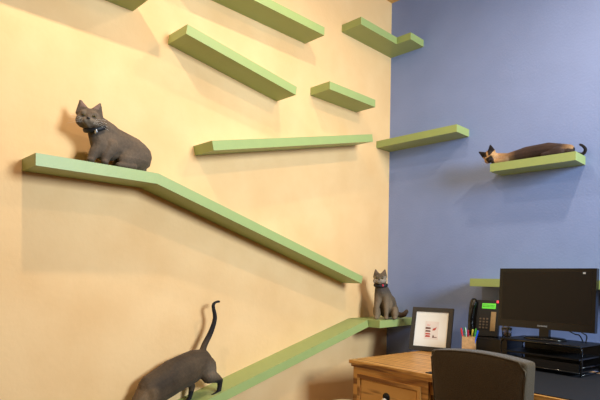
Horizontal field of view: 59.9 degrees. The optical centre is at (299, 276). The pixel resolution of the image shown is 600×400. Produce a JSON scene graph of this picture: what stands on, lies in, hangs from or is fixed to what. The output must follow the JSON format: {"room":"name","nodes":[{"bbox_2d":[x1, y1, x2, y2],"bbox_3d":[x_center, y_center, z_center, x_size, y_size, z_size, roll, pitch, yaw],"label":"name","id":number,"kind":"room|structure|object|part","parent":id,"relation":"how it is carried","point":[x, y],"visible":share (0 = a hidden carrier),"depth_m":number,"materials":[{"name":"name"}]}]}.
{"room":"home office","nodes":[
{"label":"home office","id":0,"kind":"room"},
{"bbox_2d":[0,0,391,399],"bbox_3d":[-1.102,-0.547,2.600,5.320,3.600,0.120,1,0,-45],"label":"wall","id":1,"kind":"structure","parent":0,"point":[102,285],"depth_m":2.92,"materials":[{"name":"yellow paint"}]},
{"bbox_2d":[105,0,147,10],"bbox_3d":[-1.414,-1.426,2.062,1.700,0.054,0.184,1,0,-45],"label":"wall shelf","id":2,"kind":"object","parent":1,"relation":"attached to","point":[131,5],"visible":1,"depth_m":2.65,"materials":[{"name":"green paint"}]},
{"bbox_2d":[22,153,362,282],"bbox_3d":[-0.400,-0.241,3.089,2.258,0.556,0.184,1,0,-45],"label":"ramp","id":3,"kind":"object","parent":1,"relation":"attached to","point":[157,184],"visible":1,"depth_m":2.82,"materials":[{"name":"green paint"}]},
{"bbox_2d":[72,100,151,170],"bbox_3d":[-0.924,-0.674,2.541,0.174,0.292,0.442,1,0,33],"label":"cat","id":4,"kind":"object","parent":3,"relation":"on","point":[108,143],"visible":0.87,"depth_m":2.47},
{"bbox_2d":[168,24,296,101],"bbox_3d":[-0.375,-1.247,3.099,0.820,0.168,0.184,1,0,-45],"label":"wall shelf","id":5,"kind":"object","parent":1,"relation":"attached to","point":[189,40],"visible":1,"depth_m":3.02,"materials":[{"name":"green paint"}]},
{"bbox_2d":[212,0,324,43],"bbox_3d":[-0.301,-1.657,3.166,1.130,0.054,0.184,1,0,-45],"label":"wall shelf","id":6,"kind":"object","parent":1,"relation":"attached to","point":[269,13],"visible":1,"depth_m":3.29,"materials":[{"name":"green paint"}]},
{"bbox_2d":[178,318,367,399],"bbox_3d":[-0.366,0.632,3.136,2.274,0.645,0.184,1,0,-45],"label":"ramp","id":7,"kind":"object","parent":1,"relation":"attached to","point":[233,384],"visible":1,"depth_m":3.31,"materials":[{"name":"green paint"}]},
{"bbox_2d":[131,300,222,399],"bbox_3d":[-0.678,0.468,2.789,0.618,0.666,0.162,1,0,-45],"label":"cat","id":8,"kind":"object","parent":7,"relation":"on","point":[180,372],"visible":1,"depth_m":2.79},
{"bbox_2d":[193,134,372,155],"bbox_3d":[-0.034,-0.881,3.443,1.448,0.381,0.184,1,0,-45],"label":"wall shelf","id":9,"kind":"object","parent":1,"relation":"attached to","point":[290,143],"visible":1,"depth_m":3.24,"materials":[{"name":"green paint"}]},
{"bbox_2d":[310,81,374,111],"bbox_3d":[0.319,-1.302,3.788,0.511,0.054,0.184,1,0,-45],"label":"wall shelf","id":10,"kind":"object","parent":1,"relation":"attached to","point":[333,93],"visible":1,"depth_m":3.72,"materials":[{"name":"green paint"}]},
{"bbox_2d":[350,316,411,327],"bbox_3d":[0.655,0.351,4.075,0.489,0.054,0.286,1,0,-45],"label":"corner shelf","id":11,"kind":"object","parent":1,"relation":"attached to","point":[381,322],"visible":0.64,"depth_m":3.92,"materials":[{"name":"green paint"}]},
{"bbox_2d":[372,269,408,319],"bbox_3d":[0.670,0.134,3.968,0.237,0.378,0.250,1,0,37],"label":"cat","id":12,"kind":"object","parent":11,"relation":"on","point":[385,305],"visible":1,"depth_m":3.92},
{"bbox_2d":[342,17,423,57],"bbox_3d":[0.647,-1.855,4.015,0.633,0.054,0.312,1,0,-45],"label":"corner shelf","id":13,"kind":"object","parent":1,"relation":"attached to","point":[360,29],"visible":1,"depth_m":4.03,"materials":[{"name":"green paint"}]},
{"bbox_2d":[386,0,599,371],"bbox_3d":[2.574,-0.490,2.591,0.120,3.600,5.320,1,0,-45],"label":"wall","id":14,"kind":"structure","parent":0,"point":[515,74],"depth_m":3.75,"materials":[{"name":"blue paint"}]},
{"bbox_2d":[376,124,468,151],"bbox_3d":[0.934,-1.065,4.032,0.184,0.054,0.710,1,0,-45],"label":"wall shelf","id":15,"kind":"object","parent":14,"relation":"attached to","point":[452,132],"visible":1,"depth_m":3.96,"materials":[{"name":"green paint"}]},
{"bbox_2d":[470,278,599,288],"bbox_3d":[1.646,0.047,3.299,0.184,0.054,1.122,1,0,-45],"label":"wall shelf","id":16,"kind":"object","parent":14,"relation":"attached to","point":[473,281],"visible":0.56,"depth_m":3.55,"materials":[{"name":"green paint"}]},
{"bbox_2d":[490,151,585,175],"bbox_3d":[1.547,-0.736,3.411,0.184,0.054,0.539,1,0,-45],"label":"wall shelf","id":17,"kind":"object","parent":14,"relation":"attached to","point":[569,159],"visible":1,"depth_m":3.34,"materials":[{"name":"green paint"}]},
{"bbox_2d":[479,143,586,164],"bbox_3d":[1.511,-0.821,3.417,0.651,0.141,0.138,1,0,41],"label":"cat","id":18,"kind":"object","parent":17,"relation":"on","point":[490,156],"visible":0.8,"depth_m":3.39},
{"bbox_3d":[0.702,1.331,0.757,5.320,0.100,5.320,1,0,-45],"label":"floor","id":19,"kind":"structure","parent":0,"visible":0},
{"bbox_2d":[349,351,599,399],"bbox_3d":[1.255,0.915,2.813,0.908,0.750,1.950,1,0,-39],"label":"desk","id":20,"kind":"object","parent":19,"relation":"on","point":[399,376],"visible":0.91,"depth_m":3.10,"materials":[{"name":"brown wood"}]},
{"bbox_3d":[0.506,0.712,3.068,0.012,0.052,0.052,1,0,-39],"label":"knob plate","id":21,"kind":"part","parent":20,"relation":"part of","materials":[{"name":"black metal"}]},
{"bbox_3d":[0.516,0.745,3.069,0.007,0.208,0.425,1,0,-39],"label":"drawer","id":22,"kind":"part","parent":20,"relation":"part of","materials":[{"name":"brown wood"}]},
{"bbox_3d":[0.514,0.744,3.067,0.013,0.268,0.485,1,0,-39],"label":"drawer moulding","id":23,"kind":"part","parent":20,"relation":"part of","materials":[{"name":"brown wood"}]},
{"bbox_2d":[409,307,453,351],"bbox_3d":[0.952,0.380,3.756,0.300,0.309,0.127,1,0,32],"label":"picture frame","id":24,"kind":"object","parent":20,"relation":"on","point":[431,328],"visible":0.91,"depth_m":3.74,"materials":[{"name":"black wood"}]},
{"bbox_3d":[1.269,0.571,2.820,0.865,0.018,1.930,1,0,-39],"label":"moulding","id":25,"kind":"part","parent":20,"relation":"part of","materials":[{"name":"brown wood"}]},
{"bbox_2d":[462,335,475,349],"bbox_3d":[1.106,0.465,3.406,0.080,0.146,0.080,1,0,25],"label":"pen holder","id":26,"kind":"object","parent":20,"relation":"on","point":[467,342],"visible":0.47,"depth_m":3.37,"materials":[{"name":"brown wood"}]},
{"bbox_2d":[470,335,522,356],"bbox_3d":[1.282,0.471,3.442,0.206,0.138,0.306,1,0,-39],"label":"desk organizer","id":27,"kind":"object","parent":20,"relation":"on","point":[492,344],"visible":0.32,"depth_m":3.34,"materials":[{"name":"black plastic"}]},
{"bbox_2d":[467,298,499,337],"bbox_3d":[1.241,0.276,3.502,0.192,0.257,0.141,1,0,33],"label":"desk phone","id":28,"kind":"object","parent":27,"relation":"on","point":[483,314],"visible":0.98,"depth_m":3.49,"materials":[{"name":"black plastic"}]},
{"bbox_3d":[1.282,0.406,3.442,0.206,0.008,0.306,1,0,-39],"label":"lid","id":29,"kind":"part","parent":27,"relation":"part of","materials":[{"name":"black plastic"}]},
{"bbox_2d":[501,326,511,336],"bbox_3d":[1.324,0.338,3.335,0.064,0.130,0.074,1,0,-45],"label":"glass jar","id":30,"kind":"object","parent":27,"relation":"on","point":[506,331],"visible":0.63,"depth_m":3.31,"materials":[{"name":"black"}]},
{"bbox_2d":[425,368,599,399],"bbox_3d":[1.347,0.539,2.674,0.780,0.004,1.125,1,0,-39],"label":"desk mat","id":31,"kind":"object","parent":20,"relation":"on","point":[568,386],"visible":0.44,"depth_m":2.57,"materials":[{"name":"black plastic"}]},
{"bbox_2d":[500,335,599,376],"bbox_3d":[1.452,0.452,3.025,0.264,0.162,0.485,1,0,-37],"label":"monitor stand","id":32,"kind":"object","parent":31,"relation":"on","point":[570,356],"visible":0.73,"depth_m":2.96,"materials":[{"name":"black metal"}]},
{"bbox_3d":[1.353,0.376,2.950,0.012,0.012,0.468,1,0,-37],"label":"rail","id":33,"kind":"part","parent":32,"relation":"part of","materials":[{"name":"black plastic"}]},
{"bbox_2d":[498,268,598,341],"bbox_3d":[1.451,0.161,3.075,0.168,0.419,0.558,1,0,-42],"label":"monitor","id":34,"kind":"object","parent":32,"relation":"on","point":[546,300],"visible":1,"depth_m":3.04,"materials":[{"name":"black plastic"}]},
{"bbox_3d":[1.454,0.375,3.026,0.262,0.008,0.460,1,0,-37],"label":"plate","id":35,"kind":"part","parent":32,"relation":"part of","materials":[{"name":"black metal"}]},
{"bbox_2d":[504,347,598,360],"bbox_3d":[1.454,0.447,3.026,0.240,0.008,0.440,1,0,-37],"label":"shelf","id":36,"kind":"object","parent":32,"relation":"attached to","point":[554,352],"depth_m":3.01,"materials":[{"name":"black metal"}]},
{"bbox_2d":[535,366,598,374],"bbox_3d":[1.442,0.517,3.026,0.311,0.010,0.479,1,0,-45],"label":"tray","id":37,"kind":"object","parent":32,"relation":"on","point":[579,371],"depth_m":2.86,"materials":[{"name":"black plastic"}]},
{"bbox_3d":[1.487,0.453,2.775,0.011,0.162,0.043,1,0,-37],"label":"leg","id":38,"kind":"part","parent":32,"relation":"part of","materials":[{"name":"black plastic"}]},
{"bbox_2d":[431,348,534,399],"bbox_3d":[0.983,0.809,2.451,0.605,0.956,0.480,1,0,-39],"label":"upholstered chair","id":39,"kind":"object","parent":19,"relation":"on","point":[457,374],"visible":1,"depth_m":2.24,"materials":[{"name":"black fabric"}]}
]}

